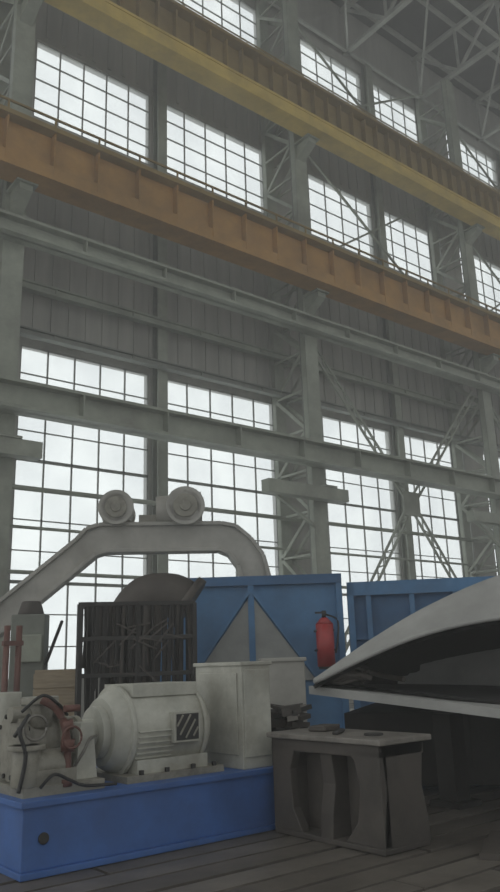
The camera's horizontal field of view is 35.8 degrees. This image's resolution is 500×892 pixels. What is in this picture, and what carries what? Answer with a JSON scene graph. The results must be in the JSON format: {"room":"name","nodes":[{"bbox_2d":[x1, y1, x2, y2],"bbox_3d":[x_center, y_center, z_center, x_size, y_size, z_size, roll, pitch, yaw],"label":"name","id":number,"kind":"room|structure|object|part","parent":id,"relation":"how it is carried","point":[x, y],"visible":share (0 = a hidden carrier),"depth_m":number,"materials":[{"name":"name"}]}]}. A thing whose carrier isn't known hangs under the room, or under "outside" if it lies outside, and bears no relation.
{"room":"factory floor","nodes":[
{"label":"factory floor","id":0,"kind":"room"},
{"bbox_2d":[0,702,499,891],"bbox_3d":[15.972,7.381,22.123,70.000,0.120,28.400,11,-20,-38],"label":"floor","id":1,"kind":"structure","parent":0,"point":[268,861],"depth_m":6.25,"materials":[{"name":"wood"}]},
{"bbox_2d":[1,625,23,691],"bbox_3d":[-3.003,3.342,9.662,0.420,2.150,0.300,11,-20,-38],"label":"stand","id":2,"kind":"object","parent":1,"relation":"on","point":[6,643],"visible":0.37,"depth_m":9.81,"materials":[{"name":"metal"}]},
{"bbox_2d":[0,0,43,691],"bbox_3d":[-8.157,-7.888,23.056,3.800,31.300,2.990,11,-20,-38],"label":"lattice column","id":3,"kind":"structure","parent":1,"relation":"on","point":[17,17],"depth_m":22.42,"materials":[{"name":"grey metal"}]},
{"bbox_2d":[8,601,62,705],"bbox_3d":[-3.165,3.615,11.455,0.754,2.600,0.466,-1,-16,-5],"label":"machine","id":4,"kind":"object","parent":1,"relation":"on","point":[35,655],"visible":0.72,"depth_m":11.45,"materials":[{"name":"metal"}]},
{"bbox_2d":[33,669,74,715],"bbox_3d":[-2.624,3.807,10.347,0.560,1.580,0.420,2,-16,-13],"label":"wooden crate","id":5,"kind":"object","parent":1,"relation":"on","point":[57,682],"visible":0.19,"depth_m":10.31,"materials":[{"name":"brown wood"}]},
{"bbox_2d":[0,486,270,638],"bbox_3d":[-4.181,3.459,15.367,9.325,5.173,1.266,0,-16,-7],"label":"pipe","id":6,"kind":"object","parent":1,"relation":"on","point":[177,526],"depth_m":15.77,"materials":[{"name":"grey metal"}]},
{"bbox_2d":[74,600,196,717],"bbox_3d":[-1.466,3.236,9.936,1.530,2.405,0.580,2,-16,-12],"label":"cage","id":7,"kind":"object","parent":1,"relation":"on","point":[128,649],"visible":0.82,"depth_m":9.91,"materials":[{"name":"metal"}]},
{"bbox_2d":[0,661,275,881],"bbox_3d":[-1.317,3.036,7.758,2.760,1.610,1.770,11,-20,-38],"label":"pump","id":8,"kind":"object","parent":1,"relation":"on","point":[148,768],"visible":1,"depth_m":7.15,"materials":[{"name":"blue metal"}]},
{"bbox_3d":[-1.297,3.537,7.621,2.750,0.570,1.770,11,-20,-38],"label":"frame","id":9,"kind":"part","parent":8,"relation":"part of","materials":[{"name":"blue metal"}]},
{"bbox_3d":[-1.069,2.823,7.712,1.350,0.880,0.926,11,-20,-38],"label":"electric motor","id":10,"kind":"part","parent":8,"relation":"part of","materials":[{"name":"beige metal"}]},
{"bbox_2d":[99,573,205,683],"bbox_3d":[-1.463,3.373,11.457,1.683,2.963,0.842,-2,-16,-1],"label":"pipe elbow casting","id":11,"kind":"object","parent":1,"relation":"on","point":[154,586],"visible":0.27,"depth_m":11.50,"materials":[{"name":"metal"}]},
{"bbox_2d":[160,573,348,728],"bbox_3d":[0.010,3.780,13.107,3.070,2.970,1.535,-2,-16,-1],"label":"metal panel","id":12,"kind":"object","parent":1,"relation":"on","point":[240,618],"visible":0.41,"depth_m":12.63,"materials":[{"name":"paint"}]},
{"bbox_2d":[314,611,338,668],"bbox_3d":[1.234,3.084,12.339,0.389,0.900,0.389,-1,-16,-1],"label":"fire extinguisher","id":13,"kind":"object","parent":12,"relation":"attached to","point":[326,651],"visible":0.98,"depth_m":12.18,"materials":[{"name":"red metal"}]},
{"bbox_2d":[259,657,306,721],"bbox_3d":[0.454,3.622,10.129,0.600,1.645,0.550,-1,-16,-2],"label":"tall cabinet","id":14,"kind":"object","parent":1,"relation":"on","point":[286,675],"visible":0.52,"depth_m":10.03,"materials":[{"name":"metal"}]},
{"bbox_2d":[270,703,311,761],"bbox_3d":[0.434,3.419,8.472,0.533,1.150,0.778,11,-20,-38],"label":"pile","id":15,"kind":"object","parent":1,"relation":"on","point":[287,717],"visible":0.3,"depth_m":8.42,"materials":[{"name":"metal"}]},
{"bbox_2d":[255,0,348,574],"bbox_3d":[1.081,-6.173,30.277,3.800,31.300,2.990,11,-20,-38],"label":"lattice column","id":16,"kind":"structure","parent":1,"relation":"on","point":[316,492],"depth_m":30.08,"materials":[{"name":"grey metal"}]},
{"bbox_2d":[266,724,431,856],"bbox_3d":[0.921,3.167,7.309,0.700,0.975,1.520,11,-20,-38],"label":"workbench","id":17,"kind":"object","parent":1,"relation":"on","point":[355,789],"visible":1,"depth_m":7.03,"materials":[{"name":"metal"}]},
{"bbox_2d":[309,575,499,809],"bbox_3d":[3.633,2.741,9.205,4.994,2.664,4.622,-14,-20,38],"label":"boat hull","id":18,"kind":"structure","parent":1,"relation":"on","point":[435,671],"depth_m":9.01,"materials":[{"name":"metal"}]},
{"bbox_3d":[3.639,3.394,9.087,4.852,1.342,4.498,-16,-21,40],"label":"flanged plate","id":19,"kind":"part","parent":18,"relation":"part of","materials":[{"name":"metal"}]},
{"bbox_2d":[346,576,493,709],"bbox_3d":[3.317,3.718,12.993,3.200,2.820,1.600,-4,-16,6],"label":"metal panel","id":20,"kind":"object","parent":1,"relation":"on","point":[373,607],"visible":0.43,"depth_m":12.65,"materials":[{"name":"paint"}]},
{"bbox_2d":[414,78,499,576],"bbox_3d":[9.969,-4.524,37.224,3.800,31.300,2.990,11,-20,-38],"label":"lattice column","id":21,"kind":"structure","parent":1,"relation":"on","point":[467,235],"depth_m":37.99,"materials":[{"name":"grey metal"}]},
{"bbox_2d":[276,0,475,651],"bbox_3d":[6.102,-5.530,34.696,10.898,30.356,1.095,11,-20,-38],"label":"cross","id":22,"kind":"object","parent":21,"relation":"attached to","point":[410,501],"visible":0.56,"depth_m":32.33,"materials":[{"name":"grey metal"}]},
{"bbox_3d":[-17.005,-9.530,16.140,3.800,31.300,2.990,11,-20,-38],"label":"lattice column","id":23,"kind":"structure","parent":1,"relation":"on","visible":0},
{"bbox_2d":[0,94,499,359],"bbox_3d":[8.342,-5.986,34.237,69.000,2.110,0.900,11,-20,-38],"label":"girder","id":24,"kind":"object","parent":23,"relation":"on","point":[69,168],"visible":1,"depth_m":26.57,"materials":[{"name":"metal"}]},
{"bbox_2d":[0,375,499,499],"bbox_3d":[8.244,1.371,32.615,69.000,0.820,0.670,11,-20,-38],"label":"tie beam","id":25,"kind":"structure","parent":23,"relation":"attached to","point":[20,397],"depth_m":25.25,"materials":[{"name":"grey metal"}]},
{"bbox_2d":[0,209,499,395],"bbox_3d":[8.051,-3.546,34.029,69.000,0.580,0.570,11,-20,-38],"label":"tie beam","id":26,"kind":"structure","parent":23,"relation":"attached to","point":[15,228],"depth_m":26.75,"materials":[{"name":"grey metal"}]},
{"bbox_2d":[44,0,499,240],"bbox_3d":[8.092,-13.133,36.254,69.000,3.170,0.850,11,-20,-38],"label":"girder","id":27,"kind":"object","parent":23,"relation":"on","point":[168,32],"visible":1,"depth_m":30.63,"materials":[{"name":"metal"}]},
{"bbox_2d":[7,484,496,588],"bbox_3d":[7.108,4.958,33.218,69.000,2.590,0.183,11,-20,-38],"label":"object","id":28,"kind":"structure","parent":0,"point":[14,486],"depth_m":27.46,"materials":[{"name":"grey metal"}]},
{"bbox_2d":[6,0,499,718],"bbox_3d":[6.702,-6.043,37.169,70.000,34.400,0.400,11,-20,-38],"label":"wall","id":29,"kind":"structure","parent":0,"point":[55,28],"depth_m":31.55,"materials":[{"name":"grey metal"}]},
{"bbox_2d":[9,344,148,668],"bbox_3d":[-5.285,2.050,24.571,4.790,10.300,0.125,11,-20,-38],"label":"window","id":30,"kind":"structure","parent":29,"relation":"in","point":[123,473],"depth_m":24.74,"materials":[{"name":"glass"}]},
{"bbox_2d":[33,40,149,164],"bbox_3d":[-5.764,-12.582,28.659,4.790,3.300,0.125,11,-20,-38],"label":"window","id":31,"kind":"structure","parent":29,"relation":"in","point":[39,42],"depth_m":28.68,"materials":[{"name":"glass"}]},
{"bbox_2d":[152,59,167,572],"bbox_3d":[-3.294,-6.501,28.405,0.400,31.200,0.360,11,-20,-38],"label":"wall post","id":32,"kind":"object","parent":29,"relation":"attached to","point":[160,296],"depth_m":27.74,"materials":[{"name":"grey metal"}]},
{"bbox_2d":[167,104,262,212],"bbox_3d":[-1.437,-11.779,32.041,5.290,3.300,0.125,11,-20,-38],"label":"window","id":33,"kind":"structure","parent":29,"relation":"in","point":[168,105],"depth_m":32.02,"materials":[{"name":"glass"}]},
{"bbox_2d":[182,0,256,39],"bbox_3d":[-1.688,-19.433,34.178,5.290,2.600,0.125,11,-20,-38],"label":"window","id":34,"kind":"structure","parent":29,"relation":"in","point":[241,1],"depth_m":34.85,"materials":[{"name":"glass"}]},
{"bbox_2d":[168,379,278,577],"bbox_3d":[-0.958,2.853,27.953,5.290,10.300,0.125,11,-20,-38],"label":"window","id":35,"kind":"structure","parent":29,"relation":"in","point":[187,481],"depth_m":28.48,"materials":[{"name":"glass"}]},
{"bbox_2d":[20,325,499,450],"bbox_3d":[6.936,-0.961,34.842,69.000,0.250,0.260,11,-20,-38],"label":"rail","id":36,"kind":"object","parent":29,"relation":"attached to","point":[28,332],"depth_m":28.04,"materials":[{"name":"grey metal"}]},
{"bbox_2d":[299,37,362,107],"bbox_3d":[3.652,-18.442,38.352,5.390,2.600,0.125,11,-20,-38],"label":"window","id":37,"kind":"structure","parent":29,"relation":"in","point":[303,40],"depth_m":38.67,"materials":[{"name":"glass"}]},
{"bbox_2d":[307,173,375,260],"bbox_3d":[3.903,-10.788,36.215,5.390,3.300,0.125,11,-20,-38],"label":"window","id":38,"kind":"structure","parent":29,"relation":"in","point":[323,181],"depth_m":36.43,"materials":[{"name":"glass"}]},
{"bbox_2d":[321,415,401,642],"bbox_3d":[4.382,3.844,32.128,5.390,10.300,0.125,11,-20,-38],"label":"window","id":39,"kind":"structure","parent":29,"relation":"in","point":[322,416],"depth_m":32.85,"materials":[{"name":"glass"}]},
{"bbox_2d":[361,64,416,579],"bbox_3d":[6.528,-4.678,36.083,0.400,31.200,0.360,11,-20,-38],"label":"wall post","id":40,"kind":"object","parent":29,"relation":"attached to","point":[407,545],"depth_m":35.77,"materials":[{"name":"grey metal"}]},
{"bbox_2d":[373,84,429,150],"bbox_3d":[7.979,-17.639,41.734,5.090,2.600,0.125,11,-20,-38],"label":"window","id":41,"kind":"structure","parent":29,"relation":"in","point":[378,88],"depth_m":41.81,"materials":[{"name":"glass"}]},
{"bbox_2d":[384,210,445,290],"bbox_3d":[8.230,-9.985,39.597,5.090,3.300,0.125,11,-20,-38],"label":"window","id":42,"kind":"structure","parent":29,"relation":"in","point":[415,226],"depth_m":39.62,"materials":[{"name":"glass"}]},
{"bbox_2d":[404,434,475,578],"bbox_3d":[8.709,4.647,35.510,5.090,10.300,0.125,11,-20,-38],"label":"window","id":43,"kind":"structure","parent":29,"relation":"in","point":[409,436],"depth_m":36.09,"materials":[{"name":"glass"}]},
{"bbox_2d":[448,140,498,188],"bbox_3d":[13.124,-16.684,45.756,5.090,2.600,0.125,11,-20,-38],"label":"window","id":44,"kind":"structure","parent":29,"relation":"in","point":[467,155],"depth_m":46.30,"materials":[{"name":"glass"}]},
{"bbox_2d":[459,247,499,313],"bbox_3d":[13.375,-9.031,43.618,5.090,3.300,0.125,11,-20,-38],"label":"window","id":45,"kind":"structure","parent":29,"relation":"in","point":[490,263],"depth_m":43.59,"materials":[{"name":"glass"}]},
{"bbox_2d":[22,278,499,422],"bbox_3d":[6.887,-2.477,35.265,69.000,0.300,0.260,11,-20,-38],"label":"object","id":46,"kind":"object","parent":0,"point":[31,286],"depth_m":28.51,"materials":[{"name":"grey metal"}]},
{"bbox_2d":[266,0,499,151],"bbox_3d":[13.701,-22.067,33.431,62.987,0.200,20.907,11,-20,-38],"label":"roof truss","id":47,"kind":"structure","parent":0,"point":[459,6],"depth_m":39.56,"materials":[{"name":"grey metal"}]},
{"bbox_2d":[330,0,499,116],"bbox_3d":[14.884,-25.817,31.395,70.000,0.550,28.400,11,-20,-38],"label":"ceiling","id":48,"kind":"structure","parent":0,"point":[405,30],"depth_m":42.42,"materials":[{"name":"paint"}]},
{"bbox_2d":[339,0,412,56],"bbox_3d":[13.197,-24.408,29.937,0.240,2.860,26.980,11,-20,-38],"label":"roof truss","id":49,"kind":"object","parent":48,"relation":"attached to","point":[392,11],"depth_m":38.18,"materials":[{"name":"grey metal"}]},
{"bbox_2d":[411,0,499,100],"bbox_3d":[17.657,-23.580,33.423,0.240,2.860,26.980,11,-20,-38],"label":"roof truss","id":50,"kind":"object","parent":48,"relation":"attached to","point":[464,64],"depth_m":41.13,"materials":[{"name":"grey metal"}]},
{"bbox_2d":[472,82,499,142],"bbox_3d":[22.116,-22.753,36.909,0.240,2.860,26.980,11,-20,-38],"label":"roof truss","id":51,"kind":"object","parent":48,"relation":"attached to","point":[478,100],"depth_m":46.45,"materials":[{"name":"grey metal"}]},
{"bbox_2d":[497,154,499,175],"bbox_3d":[15.922,-2.935,43.425,0.400,31.200,0.360,11,-20,-38],"label":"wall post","id":52,"kind":"object","parent":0,"point":[498,156],"depth_m":47.50,"materials":[{"name":"grey metal"}]},
{"bbox_3d":[18.934,-2.860,44.232,3.800,31.300,2.990,11,-20,-38],"label":"lattice column","id":53,"kind":"structure","parent":0,"visible":0},
{"bbox_2d":[431,100,499,429],"bbox_3d":[15.028,-3.873,41.673,10.997,30.357,1.095,11,-20,-38],"label":"cross","id":54,"kind":"object","parent":53,"relation":"attached to","point":[432,101],"visible":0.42,"depth_m":42.76,"materials":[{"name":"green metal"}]}
]}

